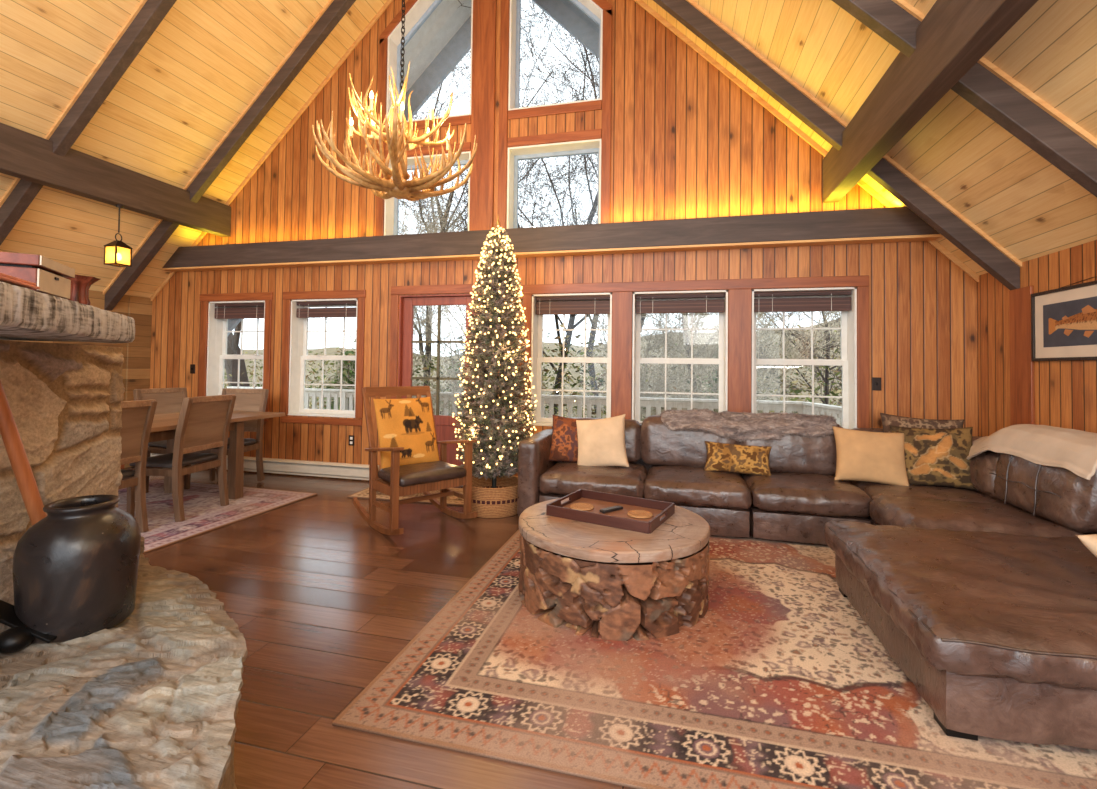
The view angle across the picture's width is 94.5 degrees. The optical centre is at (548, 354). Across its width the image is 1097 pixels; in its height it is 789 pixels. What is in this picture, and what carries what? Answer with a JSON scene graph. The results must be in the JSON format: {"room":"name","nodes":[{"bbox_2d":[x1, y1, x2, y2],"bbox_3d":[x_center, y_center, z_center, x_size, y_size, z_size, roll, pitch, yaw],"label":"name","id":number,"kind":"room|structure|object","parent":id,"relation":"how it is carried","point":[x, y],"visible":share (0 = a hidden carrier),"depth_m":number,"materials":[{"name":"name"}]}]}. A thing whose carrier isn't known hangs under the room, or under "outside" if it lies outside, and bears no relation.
{"room":"living room","nodes":[
{"label":"living room","id":0,"kind":"room"},
{"bbox_2d":[8,290,149,400],"bbox_3d":[-6.349,0.235,2.824,0.200,2.200,8.440,0,-1,14],"label":"wall","id":1,"kind":"structure","parent":0,"point":[97,299],"depth_m":6.24,"materials":[{"name":"brown wood"}]},
{"bbox_2d":[124,296,151,467],"bbox_3d":[-5.311,0.346,6.557,0.020,2.180,0.290,0,-1,14],"label":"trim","id":2,"kind":"structure","parent":1,"relation":"attached to","point":[139,309],"depth_m":6.56,"materials":[{"name":"brown wood"}]},
{"bbox_2d":[0,0,386,297],"bbox_3d":[-4.085,-3.178,2.250,4.925,5.175,8.240,0,-1,14],"label":"ceiling","id":3,"kind":"structure","parent":0,"point":[205,61],"depth_m":5.14,"materials":[{"name":"brown wood"}]},
{"bbox_2d":[0,0,176,244],"bbox_3d":[-3.423,-3.010,4.406,4.675,4.894,0.130,0,-1,14],"label":"ceiling beam","id":4,"kind":"structure","parent":3,"relation":"attached to","point":[147,16],"depth_m":4.52,"materials":[{"name":"brown wood"}]},
{"bbox_2d":[0,123,230,236],"bbox_3d":[-5.095,-1.800,2.464,0.140,0.385,8.240,0,-1,14],"label":"ceiling beam","id":5,"kind":"structure","parent":3,"relation":"attached to","point":[24,155],"depth_m":5.01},
{"bbox_2d":[103,0,355,310],"bbox_3d":[-3.101,-2.975,5.706,4.675,4.894,0.130,0,-1,14],"label":"ceiling beam","id":6,"kind":"structure","parent":3,"relation":"attached to","point":[333,11],"depth_m":5.77,"materials":[{"name":"brown wood"}]},
{"bbox_2d":[122,468,632,788],"bbox_3d":[-1.734,1.397,1.650,9.740,0.060,8.440,0,-1,14],"label":"floor","id":7,"kind":"structure","parent":0,"point":[321,600],"depth_m":2.72,"materials":[{"name":"brown wood"}]},
{"bbox_2d":[0,282,247,788],"bbox_3d":[-1.694,0.586,1.600,1.760,1.560,2.958,1,-1,-11],"label":"fireplace","id":8,"kind":"object","parent":7,"relation":"on","point":[150,699],"visible":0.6,"depth_m":1.56,"materials":[{"name":"stone"}]},
{"bbox_2d":[0,380,46,525],"bbox_3d":[-1.822,0.447,1.769,0.044,0.944,0.295,0,-1,21],"label":"stick","id":9,"kind":"object","parent":8,"relation":"on","point":[13,444],"visible":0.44,"depth_m":1.74,"materials":[{"name":"brown wood"}]},
{"bbox_2d":[0,600,56,653],"bbox_3d":[-1.711,0.854,1.562,0.292,0.134,0.184,1,-1,-3],"label":"tool","id":10,"kind":"object","parent":8,"relation":"on","point":[19,636],"visible":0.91,"depth_m":1.58,"materials":[{"name":"black metal"}]},
{"bbox_2d":[0,252,74,298],"bbox_3d":[-1.729,-0.249,1.573,0.316,0.108,0.256,1,-1,-26],"label":"storage box","id":11,"kind":"object","parent":8,"relation":"on","point":[50,275],"visible":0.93,"depth_m":1.54,"materials":[{"name":"red wood"}]},
{"bbox_2d":[13,494,140,643],"bbox_3d":[-1.623,0.719,1.760,0.325,0.418,0.325,0,-1,14],"label":"vase","id":12,"kind":"object","parent":8,"relation":"on","point":[75,570],"visible":0.99,"depth_m":1.66,"materials":[{"name":"black ceramic"}]},
{"bbox_2d":[118,479,317,553],"bbox_3d":[-3.798,1.391,4.106,2.150,0.012,2.900,0,-1,15],"label":"dining rug","id":13,"kind":"object","parent":7,"relation":"on","point":[203,511],"visible":0.35,"depth_m":4.65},
{"bbox_2d":[118,399,156,532],"bbox_3d":[-3.430,0.865,3.777,0.587,1.040,0.538,1,-1,9],"label":"dining chair","id":14,"kind":"object","parent":13,"relation":"on","point":[137,416],"visible":0.2,"depth_m":3.94,"materials":[{"name":"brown wood"}]},
{"bbox_2d":[133,388,214,489],"bbox_3d":[-4.118,0.898,5.596,0.587,1.040,0.538,0,-1,20],"label":"dining chair","id":15,"kind":"object","parent":13,"relation":"on","point":[169,400],"visible":0.14,"depth_m":5.67,"materials":[{"name":"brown wood"}]},
{"bbox_2d":[127,394,235,521],"bbox_3d":[-3.273,0.884,4.537,0.587,1.040,0.538,1,-1,8],"label":"dining chair","id":16,"kind":"object","parent":13,"relation":"on","point":[203,421],"visible":0.94,"depth_m":4.42,"materials":[{"name":"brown wood"}]},
{"bbox_2d":[148,411,284,498],"bbox_3d":[-3.630,0.997,4.546,1.020,0.800,2.230,0,-1,14],"label":"dining table","id":17,"kind":"object","parent":13,"relation":"on","point":[164,426],"visible":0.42,"depth_m":4.97,"materials":[{"name":"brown wood"}]},
{"bbox_2d":[184,388,268,488],"bbox_3d":[-3.533,0.905,5.579,0.538,1.040,0.587,1,-1,6],"label":"dining chair","id":18,"kind":"object","parent":13,"relation":"on","point":[246,399],"visible":0.36,"depth_m":5.75,"materials":[{"name":"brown wood"}]},
{"bbox_2d":[353,386,477,534],"bbox_3d":[-1.162,0.862,4.397,0.760,1.148,0.920,2,-2,-42],"label":"rocking chair","id":19,"kind":"object","parent":7,"relation":"on","point":[411,462],"visible":1,"depth_m":4.36,"materials":[{"name":"brown wood"}]},
{"bbox_2d":[373,397,438,467],"bbox_3d":[-1.254,0.680,4.506,0.550,0.620,0.130,2,-21,-42],"label":"cushion","id":20,"kind":"object","parent":19,"relation":"on","point":[408,423],"depth_m":4.45,"materials":[{"name":"fabric"}]},
{"bbox_2d":[378,461,465,486],"bbox_3d":[-1.063,0.995,4.284,0.629,0.106,0.459,2,-2,-42],"label":"seat cushion","id":21,"kind":"object","parent":19,"relation":"on","point":[411,473],"depth_m":4.17,"materials":[{"name":"leather"}]},
{"bbox_2d":[463,475,517,517],"bbox_3d":[-0.511,1.317,4.750,0.582,0.272,0.582,0,-1,14],"label":"basket","id":22,"kind":"object","parent":7,"relation":"on","point":[500,501],"visible":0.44,"depth_m":4.50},
{"bbox_2d":[453,226,535,487],"bbox_3d":[-0.494,0.116,4.779,0.778,2.674,0.781,0,-1,19],"label":"tree","id":23,"kind":"object","parent":22,"relation":"in","point":[489,454],"visible":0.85,"depth_m":4.62,"materials":[{"name":"green plant"}]},
{"bbox_2d":[452,225,536,473],"bbox_3d":[-0.496,-0.064,4.780,0.788,2.310,0.765,1,-1,-14],"label":"string lights","id":24,"kind":"object","parent":23,"relation":"attached to","point":[485,242],"visible":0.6,"depth_m":4.61,"materials":[{"name":"yellow"}]},
{"bbox_2d":[332,529,1096,788],"bbox_3d":[1.067,1.427,2.972,3.120,0.012,3.000,0,-1,14],"label":"area rug","id":25,"kind":"object","parent":7,"relation":"on","point":[781,683],"visible":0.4,"depth_m":2.04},
{"bbox_2d":[519,498,709,640],"bbox_3d":[0.379,1.199,3.041,1.124,0.430,1.116,1,-1,-27],"label":"coffee table","id":26,"kind":"object","parent":25,"relation":"on","point":[619,602],"visible":0.84,"depth_m":2.58,"materials":[{"name":"brown wood"}]},
{"bbox_2d":[546,489,674,533],"bbox_3d":[0.389,0.955,3.140,0.662,0.062,0.482,0,-2,30],"label":"serving tray","id":27,"kind":"object","parent":26,"relation":"on","point":[661,511],"visible":1,"depth_m":3.12,"materials":[{"name":"brown wood"}]},
{"bbox_2d":[563,498,664,521],"bbox_3d":[0.388,0.981,3.140,0.626,0.008,0.446,0,-2,30],"label":"coasters","id":28,"kind":"object","parent":27,"relation":"on","point":[598,503],"depth_m":3.24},
{"bbox_2d":[517,415,1096,544],"bbox_3d":[1.637,0.992,4.033,3.904,0.894,1.735,0,-1,14],"label":"sectional sofa","id":29,"kind":"object","parent":25,"relation":"on","point":[1015,495],"visible":0.6,"depth_m":3.94,"materials":[{"name":"brown leather"}]},
{"bbox_2d":[549,415,583,461],"bbox_3d":[0.237,0.816,4.834,0.496,0.471,0.209,1,-1,6],"label":"pillow","id":30,"kind":"object","parent":29,"relation":"on","point":[564,441],"visible":0.68,"depth_m":4.78,"materials":[{"name":"fabric"}]},
{"bbox_2d":[539,461,646,497],"bbox_3d":[0.432,1.114,4.603,0.924,0.214,0.790,0,-1,14],"label":"seat cushion","id":31,"kind":"object","parent":29,"relation":"on","point":[557,479],"depth_m":4.30,"materials":[{"name":"brown leather"}]},
{"bbox_2d":[576,414,628,466],"bbox_3d":[0.485,0.810,4.676,0.556,0.528,0.248,0,-1,18],"label":"pillow","id":32,"kind":"object","parent":29,"relation":"on","point":[601,442],"visible":0.98,"depth_m":4.61,"materials":[{"name":"beige fabric"}]},
{"bbox_2d":[573,417,640,462],"bbox_3d":[0.511,0.832,4.990,0.846,0.409,0.238,0,-1,14],"label":"cushion","id":33,"kind":"object","parent":29,"relation":"on","point":[632,427],"depth_m":4.83,"materials":[{"name":"brown leather"}]},
{"bbox_2d":[640,415,739,467],"bbox_3d":[1.323,0.808,4.731,0.914,0.462,0.271,0,-1,14],"label":"cushion","id":34,"kind":"object","parent":29,"relation":"on","point":[660,446],"depth_m":4.65,"materials":[{"name":"brown leather"}]},
{"bbox_2d":[643,465,751,508],"bbox_3d":[1.269,1.119,4.390,0.855,0.212,0.803,0,-1,14],"label":"seat cushion","id":35,"kind":"object","parent":29,"relation":"on","point":[686,486],"depth_m":4.07,"materials":[{"name":"brown leather"}]},
{"bbox_2d":[703,441,771,475],"bbox_3d":[1.646,0.907,4.415,0.566,0.273,0.160,0,-1,18],"label":"pillow","id":36,"kind":"object","parent":29,"relation":"on","point":[721,457],"visible":0.99,"depth_m":4.37,"materials":[{"name":"fabric"}]},
{"bbox_2d":[659,408,836,442],"bbox_3d":[1.790,0.643,4.639,1.544,0.298,0.347,0,-1,14],"label":"fur throw","id":37,"kind":"object","parent":29,"relation":"on","point":[738,426],"visible":0.98,"depth_m":4.54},
{"bbox_2d":[740,423,842,474],"bbox_3d":[2.154,0.813,4.523,0.914,0.463,0.272,0,-1,14],"label":"cushion","id":38,"kind":"object","parent":29,"relation":"on","point":[799,455],"depth_m":4.39,"materials":[{"name":"brown leather"}]},
{"bbox_2d":[742,472,871,517],"bbox_3d":[2.084,1.125,4.187,0.883,0.213,0.803,0,-1,14],"label":"seat cushion","id":39,"kind":"object","parent":29,"relation":"on","point":[779,494],"depth_m":3.88,"materials":[{"name":"brown leather"}]},
{"bbox_2d":[832,426,909,485],"bbox_3d":[2.636,0.833,4.151,0.555,0.454,0.232,0,-1,19],"label":"pillow","id":40,"kind":"object","parent":29,"relation":"on","point":[877,457],"visible":0.99,"depth_m":4.09,"materials":[{"name":"beige fabric"}]},
{"bbox_2d":[880,413,963,432],"bbox_3d":[3.110,0.766,4.216,0.626,0.535,0.191,0,-1,20],"label":"pillow","id":41,"kind":"object","parent":29,"relation":"on","point":[887,419],"visible":0.15,"depth_m":4.23,"materials":[{"name":"fabric"}]},
{"bbox_2d":[848,480,1007,503],"bbox_3d":[2.958,1.137,4.038,0.931,0.205,0.862,0,-1,14],"label":"seat cushion","id":42,"kind":"object","parent":29,"relation":"on","point":[872,489],"depth_m":3.82,"materials":[{"name":"brown leather"}]},
{"bbox_2d":[889,425,976,489],"bbox_3d":[3.084,0.816,4.051,0.570,0.495,0.220,0,-1,22],"label":"pillow","id":43,"kind":"object","parent":29,"relation":"on","point":[933,457],"visible":0.84,"depth_m":3.99,"materials":[{"name":"fabric"}]},
{"bbox_2d":[869,495,1084,537],"bbox_3d":[2.734,1.109,3.303,0.979,0.226,0.729,0,-1,14],"label":"seat cushion","id":44,"kind":"object","parent":29,"relation":"on","point":[1008,517],"depth_m":3.17,"materials":[{"name":"brown leather"}]},
{"bbox_2d":[970,439,999,498],"bbox_3d":[3.353,0.859,3.865,0.243,0.389,0.611,0,-1,14],"label":"cushion","id":45,"kind":"object","parent":29,"relation":"on","point":[983,464],"depth_m":3.74,"materials":[{"name":"brown leather"}]},
{"bbox_2d":[967,424,1096,479],"bbox_3d":[3.276,0.657,3.365,0.398,0.374,1.378,0,-1,14],"label":"fleece blanket","id":46,"kind":"object","parent":29,"relation":"on","point":[1074,450],"visible":0.98,"depth_m":3.14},
{"bbox_2d":[993,453,1096,532],"bbox_3d":[3.181,0.786,3.213,0.288,0.480,0.875,0,-1,14],"label":"cushion","id":47,"kind":"object","parent":29,"relation":"on","point":[1065,501],"depth_m":3.06,"materials":[{"name":"brown leather"}]},
{"bbox_2d":[824,520,1096,749],"bbox_3d":[2.318,1.199,2.297,1.634,0.442,1.453,0,-1,14],"label":"chaise lounge","id":48,"kind":"object","parent":25,"relation":"on","point":[996,633],"visible":0.98,"depth_m":1.96,"materials":[{"name":"brown leather"}]},
{"bbox_2d":[312,0,477,200],"bbox_3d":[-1.123,-3.276,3.956,1.214,4.115,1.194,0,-1,14],"label":"antler chandelier","id":49,"kind":"object","parent":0,"point":[398,142],"visible":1,"depth_m":3.78,"materials":[{"name":"beige"}]},
{"bbox_2d":[401,0,471,96],"bbox_3d":[-3.292,-2.656,7.023,5.675,5.875,0.990,0,-1,14],"label":"roof","id":50,"kind":"structure","parent":0,"point":[447,18],"depth_m":6.83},
{"bbox_2d":[227,16,470,336],"bbox_3d":[-3.182,-2.339,7.476,5.675,6.085,0.060,0,-1,14],"label":"trim","id":51,"kind":"structure","parent":50,"relation":"attached to","point":[459,45],"depth_m":7.09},
{"bbox_2d":[150,0,978,480],"bbox_3d":[-0.698,-1.958,5.733,9.340,6.865,0.210,0,-1,14],"label":"wall","id":52,"kind":"structure","parent":0,"point":[687,142],"depth_m":5.23,"materials":[{"name":"brown wood"}]},
{"bbox_2d":[198,301,207,396],"bbox_3d":[-4.423,0.020,6.485,0.105,1.410,0.020,0,-1,14],"label":"trim","id":53,"kind":"structure","parent":52,"relation":"attached to","point":[204,304],"depth_m":6.48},
{"bbox_2d":[206,301,264,395],"bbox_3d":[-3.912,0.029,6.486,0.874,1.405,0.252,0,-1,14],"label":"window","id":54,"kind":"structure","parent":52,"relation":"in","point":[217,345],"depth_m":6.56,"materials":[{"name":"white paint"}]},
{"bbox_2d":[215,303,263,335],"bbox_3d":[-3.914,-0.327,6.468,0.830,0.656,0.069,0,-1,14],"label":"window blind","id":55,"kind":"object","parent":54,"relation":"attached to","point":[248,310],"visible":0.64,"depth_m":6.45,"materials":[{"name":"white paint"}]},
{"bbox_2d":[150,453,378,479],"bbox_3d":[-3.567,1.346,6.212,3.316,0.168,0.066,0,-1,14],"label":"baseboard heater","id":56,"kind":"object","parent":52,"relation":"attached to","point":[270,465],"visible":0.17,"depth_m":6.02,"materials":[{"name":"beige metal"}]},
{"bbox_2d":[263,300,271,411],"bbox_3d":[-3.469,0.027,6.248,0.090,1.410,0.020,0,-1,14],"label":"trim","id":57,"kind":"structure","parent":52,"relation":"attached to","point":[268,303],"depth_m":6.24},
{"bbox_2d":[150,0,392,300],"bbox_3d":[-2.977,-3.042,6.205,4.675,4.731,0.025,0,-1,14],"label":"trim","id":58,"kind":"structure","parent":52,"relation":"attached to","point":[385,6],"depth_m":6.23,"materials":[{"name":"brown wood"}]},
{"bbox_2d":[281,299,290,414],"bbox_3d":[-3.208,0.029,6.184,0.093,1.410,0.020,0,-1,14],"label":"trim","id":59,"kind":"structure","parent":52,"relation":"attached to","point":[286,303],"depth_m":6.17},
{"bbox_2d":[288,298,357,417],"bbox_3d":[-2.677,0.038,6.180,0.930,1.405,0.252,0,-1,14],"label":"window","id":60,"kind":"structure","parent":52,"relation":"in","point":[298,326],"depth_m":6.24,"materials":[{"name":"white paint"}]},
{"bbox_2d":[296,301,356,348],"bbox_3d":[-2.679,-0.318,6.162,0.886,0.656,0.069,0,-1,14],"label":"window blind","id":61,"kind":"object","parent":60,"relation":"attached to","point":[308,312],"visible":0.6,"depth_m":6.15,"materials":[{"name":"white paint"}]},
{"bbox_2d":[283,290,365,299],"bbox_3d":[-2.701,-0.720,6.077,1.140,0.095,0.022,0,-1,14],"label":"trim","id":62,"kind":"structure","parent":52,"relation":"attached to","point":[333,294],"depth_m":6.06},
{"bbox_2d":[355,298,364,417],"bbox_3d":[-2.207,0.036,5.936,0.090,1.410,0.020,0,-1,14],"label":"trim","id":63,"kind":"structure","parent":52,"relation":"attached to","point":[361,301],"depth_m":5.92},
{"bbox_2d":[375,38,387,235],"bbox_3d":[-1.958,-2.534,5.941,0.096,2.375,0.022,0,-1,14],"label":"trim","id":64,"kind":"structure","parent":52,"relation":"attached to","point":[382,91],"depth_m":5.94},
{"bbox_2d":[389,295,398,398],"bbox_3d":[-1.787,0.386,5.822,0.095,2.155,0.020,0,-1,14],"label":"trim","id":65,"kind":"structure","parent":52,"relation":"attached to","point":[394,314],"depth_m":5.82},
{"bbox_2d":[384,151,470,235],"bbox_3d":[-1.368,-1.765,5.905,1.070,1.030,0.239,0,-1,14],"label":"window","id":66,"kind":"structure","parent":52,"relation":"in","point":[391,206],"depth_m":5.95,"materials":[{"name":"white paint"}]},
{"bbox_2d":[386,0,472,123],"bbox_3d":[-1.343,-3.747,5.951,1.070,2.115,0.239,0,-1,14],"label":"window","id":67,"kind":"structure","parent":52,"relation":"in","point":[421,10],"depth_m":6.01,"materials":[{"name":"white paint"}]},
{"bbox_2d":[398,294,474,466],"bbox_3d":[-1.260,0.394,5.774,0.940,2.150,0.260,0,-1,14],"label":"door","id":68,"kind":"structure","parent":52,"relation":"in","point":[444,426],"depth_m":5.78,"materials":[{"name":"red wood"}]},
{"bbox_2d":[391,284,482,294],"bbox_3d":[-1.266,-0.738,5.722,1.140,0.100,0.022,0,-1,14],"label":"trim","id":69,"kind":"structure","parent":52,"relation":"attached to","point":[454,288],"depth_m":5.72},
{"bbox_2d":[469,0,480,230],"bbox_3d":[-0.812,-3.062,5.671,0.096,3.445,0.022,0,-1,14],"label":"trim","id":70,"kind":"structure","parent":52,"relation":"attached to","point":[476,3],"depth_m":5.65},
{"bbox_2d":[477,0,496,229],"bbox_3d":[-0.676,-3.308,5.640,0.180,3.940,0.030,0,-1,14],"label":"trim","id":71,"kind":"structure","parent":52,"relation":"attached to","point":[485,204],"depth_m":5.61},
{"bbox_2d":[498,0,509,228],"bbox_3d":[-0.491,-3.002,5.590,0.096,3.330,0.022,0,-1,14],"label":"trim","id":72,"kind":"structure","parent":52,"relation":"attached to","point":[504,28],"depth_m":5.57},
{"bbox_2d":[162,206,941,271],"bbox_3d":[-0.747,-1.200,5.535,8.650,0.282,0.160,0,-1,14],"label":"beam","id":73,"kind":"structure","parent":52,"relation":"attached to","point":[889,224],"depth_m":5.15,"materials":[{"name":"brown wood"}]},
{"bbox_2d":[507,139,601,228],"bbox_3d":[0.076,-1.755,5.547,1.035,1.030,0.239,0,-1,14],"label":"window","id":74,"kind":"structure","parent":52,"relation":"in","point":[593,146],"depth_m":5.57,"materials":[{"name":"white paint"}]},
{"bbox_2d":[507,129,601,146],"bbox_3d":[0.053,-2.326,5.437,1.035,0.095,0.022,0,-1,14],"label":"trim","id":75,"kind":"structure","parent":52,"relation":"attached to","point":[594,133],"depth_m":5.42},
{"bbox_2d":[508,100,601,119],"bbox_3d":[0.057,-2.631,5.444,1.035,0.095,0.022,0,-1,14],"label":"trim","id":76,"kind":"structure","parent":52,"relation":"attached to","point":[597,104],"depth_m":5.43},
{"bbox_2d":[508,0,602,109],"bbox_3d":[0.101,-3.679,5.592,1.035,2.000,0.239,0,-1,14],"label":"window","id":77,"kind":"structure","parent":52,"relation":"in","point":[592,10],"depth_m":5.61,"materials":[{"name":"white paint"}]},
{"bbox_2d":[530,293,611,425],"bbox_3d":[0.259,0.058,5.452,0.861,1.405,0.252,0,-1,14],"label":"window","id":78,"kind":"structure","parent":52,"relation":"in","point":[537,358],"depth_m":5.50,"materials":[{"name":"white paint"}]},
{"bbox_2d":[536,295,609,331],"bbox_3d":[0.258,-0.298,5.434,0.817,0.656,0.069,0,-1,14],"label":"window blind","id":79,"kind":"object","parent":78,"relation":"attached to","point":[564,305],"visible":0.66,"depth_m":5.42,"materials":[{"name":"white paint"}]},
{"bbox_2d":[601,9,611,222],"bbox_3d":[0.608,-2.477,5.304,0.096,2.295,0.022,0,-1,14],"label":"trim","id":80,"kind":"structure","parent":52,"relation":"attached to","point":[607,18],"depth_m":5.29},
{"bbox_2d":[611,292,631,418],"bbox_3d":[0.749,0.316,5.196,0.205,1.930,0.020,0,-1,14],"label":"trim","id":81,"kind":"structure","parent":52,"relation":"attached to","point":[621,377],"depth_m":5.19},
{"bbox_2d":[632,290,727,422],"bbox_3d":[1.334,0.066,5.185,0.924,1.405,0.252,0,-1,14],"label":"window","id":82,"kind":"structure","parent":52,"relation":"in","point":[722,360],"depth_m":5.20,"materials":[{"name":"white paint"}]},
{"bbox_2d":[636,293,724,313],"bbox_3d":[1.333,-0.290,5.168,0.880,0.656,0.069,0,-1,14],"label":"window blind","id":83,"kind":"object","parent":82,"relation":"attached to","point":[715,305],"visible":1,"depth_m":5.15,"materials":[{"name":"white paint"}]},
{"bbox_2d":[520,275,868,293],"bbox_3d":[1.325,-0.694,5.079,3.360,0.098,0.022,0,-1,14],"label":"trim","id":84,"kind":"structure","parent":52,"relation":"attached to","point":[831,281],"depth_m":5.02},
{"bbox_2d":[728,289,751,412],"bbox_3d":[1.857,0.324,4.921,0.211,1.930,0.020,0,-1,14],"label":"trim","id":85,"kind":"structure","parent":52,"relation":"attached to","point":[739,300],"depth_m":4.92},
{"bbox_2d":[752,287,856,428],"bbox_3d":[2.439,0.073,4.912,0.911,1.405,0.252,0,-1,14],"label":"window","id":86,"kind":"structure","parent":52,"relation":"in","point":[848,361],"depth_m":4.89,"materials":[{"name":"white paint"}]},
{"bbox_2d":[754,290,850,311],"bbox_3d":[2.438,-0.283,4.894,0.867,0.656,0.069,0,-1,14],"label":"window blind","id":87,"kind":"object","parent":86,"relation":"attached to","point":[831,303],"visible":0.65,"depth_m":4.87,"materials":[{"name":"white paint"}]},
{"bbox_2d":[634,0,978,281],"bbox_3d":[1.556,-3.015,5.082,4.665,4.721,0.025,0,-1,14],"label":"trim","id":88,"kind":"structure","parent":52,"relation":"attached to","point":[937,245],"depth_m":4.89,"materials":[{"name":"brown wood"}]},
{"bbox_2d":[857,286,868,427],"bbox_3d":[2.898,0.331,4.663,0.093,1.930,0.020,0,-1,14],"label":"trim","id":89,"kind":"structure","parent":52,"relation":"attached to","point":[862,291],"depth_m":4.66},
{"bbox_2d":[642,0,1096,274],"bbox_3d":[0.691,-3.150,1.067,4.915,5.165,8.240,0,-1,14],"label":"ceiling","id":90,"kind":"structure","parent":0,"point":[1001,185],"depth_m":3.50,"materials":[{"name":"brown wood"}]},
{"bbox_2d":[653,0,1021,289],"bbox_3d":[1.432,-2.949,4.583,4.665,4.884,0.130,0,-1,14],"label":"ceiling beam","id":91,"kind":"structure","parent":90,"relation":"attached to","point":[961,232],"depth_m":4.26,"materials":[{"name":"brown wood"}]},
{"bbox_2d":[823,0,1037,202],"bbox_3d":[1.675,-1.748,0.786,0.141,0.415,8.240,0,-1,14],"label":"ceiling beam","id":92,"kind":"structure","parent":90,"relation":"attached to","point":[953,36],"depth_m":2.95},
{"bbox_2d":[832,0,1096,196],"bbox_3d":[1.110,-2.983,3.282,4.665,4.884,0.130,0,-1,14],"label":"ceiling beam","id":93,"kind":"structure","parent":90,"relation":"attached to","point":[1059,140],"depth_m":2.84,"materials":[{"name":"brown wood"}]},
{"bbox_2d":[978,240,1096,436],"bbox_3d":[2.911,0.299,0.528,0.200,2.200,8.440,0,-1,14],"label":"wall","id":94,"kind":"structure","parent":0,"point":[1065,391],"depth_m":3.69,"materials":[{"name":"brown wood"}]},
{"bbox_2d":[1009,286,1034,425],"bbox_3d":[3.625,0.487,3.876,0.022,2.000,0.250,0,-1,14],"label":"trim","id":95,"kind":"structure","parent":94,"relation":"attached to","point":[1022,376],"depth_m":3.87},
{"bbox_2d":[1031,277,1096,360],"bbox_3d":[3.465,-0.232,3.231,0.029,0.532,1.085,0,-1,14],"label":"framed picture","id":96,"kind":"object","parent":94,"relation":"attached to","point":[1063,319],"visible":1,"depth_m":3.44,"materials":[{"name":"paper"}]},
{"bbox_2d":[1043,296,1096,346],"bbox_3d":[3.463,-0.216,3.231,0.002,0.304,0.865,0,-1,14],"label":"print","id":97,"kind":"object","parent":96,"relation":"attached to","point":[1071,321],"depth_m":3.40,"materials":[{"name":"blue paper"}]},
{"bbox_3d":[2.212,-2.623,5.659,5.665,5.865,0.990,0,-1,14],"label":"roof","id":98,"kind":"structure","parent":0,"visible":0},
{"bbox_2d":[532,0,598,57],"bbox_3d":[2.322,-2.306,6.112,5.665,6.075,0.060,0,-1,14],"label":"trim","id":99,"kind":"structure","parent":98,"relation":"attached to","point":[565,13],"depth_m":6.63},
{"label":"outside","id":100,"kind":"structure","parent":0,"visible":0},
{"bbox_3d":[-1.489,1.653,7.338,11.600,0.100,2.690,0,-1,14],"label":"deck","id":101,"kind":"object","parent":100,"visible":0},
{"bbox_2d":[227,386,802,417],"bbox_3d":[-1.220,1.139,8.516,10.240,0.990,0.120,0,-1,14],"label":"deck railing","id":102,"kind":"object","parent":101,"relation":"on","point":[776,406],"visible":0.12,"depth_m":8.06,"materials":[{"name":"grey wood"}]},
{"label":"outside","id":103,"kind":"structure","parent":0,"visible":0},
{"bbox_2d":[224,319,841,423],"bbox_3d":[14.246,-1.745,57.424,180.000,12.705,101.800,0,-1,14],"label":"outdoor scenery","id":104,"kind":"structure","parent":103,"point":[329,350],"depth_m":36.11,"materials":[{"name":"green plant"}]},
{"bbox_2d":[224,318,339,386],"bbox_3d":[-9.082,-2.894,12.292,11.817,11.798,7.268,0,-1,14],"label":"bare tree","id":105,"kind":"object","parent":104,"relation":"on","point":[231,365],"visible":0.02,"depth_m":11.56,"materials":[{"name":"grey plant"}]},
{"bbox_2d":[305,175,567,417],"bbox_3d":[-2.194,-0.261,10.131,5.009,6.671,4.169,1,-1,-6],"label":"bare tree","id":106,"kind":"object","parent":104,"relation":"on","point":[437,229],"visible":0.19,"depth_m":9.92,"materials":[{"name":"grey plant"}]},
{"bbox_2d":[399,0,598,386],"bbox_3d":[-1.478,-4.082,11.479,9.801,13.708,11.793,2,-2,-35],"label":"bare tree","id":107,"kind":"object","parent":104,"relation":"on","point":[428,349],"visible":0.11,"depth_m":11.56,"materials":[{"name":"grey plant"}]},
{"bbox_2d":[399,0,598,414],"bbox_3d":[0.417,-5.142,11.985,11.810,15.576,8.984,0,-1,25],"label":"bare tree","id":108,"kind":"object","parent":104,"relation":"on","point":[571,325],"visible":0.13,"depth_m":10.99,"materials":[{"name":"grey plant"}]},
{"bbox_2d":[415,0,598,411],"bbox_3d":[4.604,-7.193,19.913,21.462,18.911,15.218,1,-1,-18],"label":"bare tree","id":109,"kind":"object","parent":104,"relation":"on","point":[592,371],"visible":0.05,"depth_m":18.20,"materials":[{"name":"grey plant"}]},
{"bbox_2d":[224,324,841,420],"bbox_3d":[-2.440,1.151,13.041,21.128,4.228,5.878,0,-1,14],"label":"undergrowth","id":110,"kind":"object","parent":104,"relation":"on","point":[546,371],"visible":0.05,"depth_m":11.94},
{"bbox_2d":[568,203,788,420],"bbox_3d":[2.606,0.009,10.473,4.772,6.212,4.520,0,-1,22],"label":"bare tree","id":111,"kind":"object","parent":104,"relation":"on","point":[602,326],"visible":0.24,"depth_m":10.28,"materials":[{"name":"grey plant"}]},
{"bbox_2d":[588,311,840,425],"bbox_3d":[3.921,-0.428,9.391,5.743,7.019,5.973,0,-2,28],"label":"bare tree","id":112,"kind":"object","parent":104,"relation":"on","point":[703,371],"visible":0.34,"depth_m":8.82,"materials":[{"name":"grey plant"}]},
{"bbox_2d":[756,311,841,415],"bbox_3d":[5.747,-0.916,11.290,5.553,7.711,5.754,0,-2,41],"label":"bare tree","id":113,"kind":"object","parent":104,"relation":"on","point":[826,388],"visible":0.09,"depth_m":10.98,"materials":[{"name":"grey plant"}]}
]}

